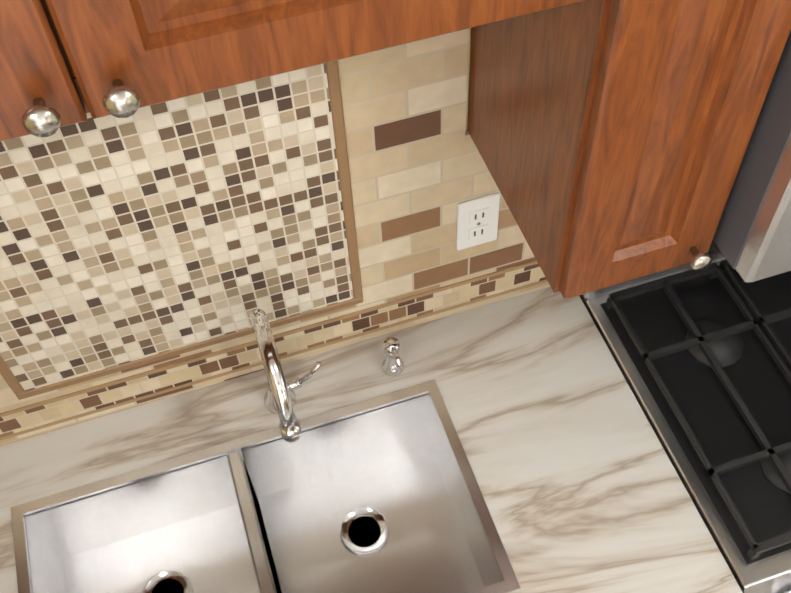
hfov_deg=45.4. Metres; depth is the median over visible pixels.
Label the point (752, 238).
microwave
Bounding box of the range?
[579,240,790,592]
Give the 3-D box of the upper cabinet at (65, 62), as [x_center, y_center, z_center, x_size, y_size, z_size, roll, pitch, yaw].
[-0.292,-0.320,0.741,0.904,0.293,0.363,-16,55,-9]
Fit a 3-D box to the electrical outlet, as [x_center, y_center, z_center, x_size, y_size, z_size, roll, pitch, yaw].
[0.135,-0.120,1.542,0.072,0.116,0.008,-16,55,-9]
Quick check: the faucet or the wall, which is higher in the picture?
the wall
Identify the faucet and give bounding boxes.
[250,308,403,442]
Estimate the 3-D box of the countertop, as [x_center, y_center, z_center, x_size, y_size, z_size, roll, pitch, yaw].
[-0.072,0.409,1.604,3.166,0.207,0.636,-16,55,-9]
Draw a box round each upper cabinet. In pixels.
[0,0,583,141]
[467,0,790,298]
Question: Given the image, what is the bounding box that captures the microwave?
[713,30,790,281]
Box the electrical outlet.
[456,192,499,249]
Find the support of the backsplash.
attached to the wall
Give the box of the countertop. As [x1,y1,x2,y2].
[0,286,742,592]
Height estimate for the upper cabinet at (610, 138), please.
0.725 m
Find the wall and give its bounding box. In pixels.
[465,28,470,131]
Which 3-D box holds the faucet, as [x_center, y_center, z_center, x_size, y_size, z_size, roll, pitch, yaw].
[-0.088,0.117,1.489,0.254,0.326,0.210,-16,55,-9]
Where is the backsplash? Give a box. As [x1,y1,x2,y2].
[0,29,549,445]
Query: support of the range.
on the floor

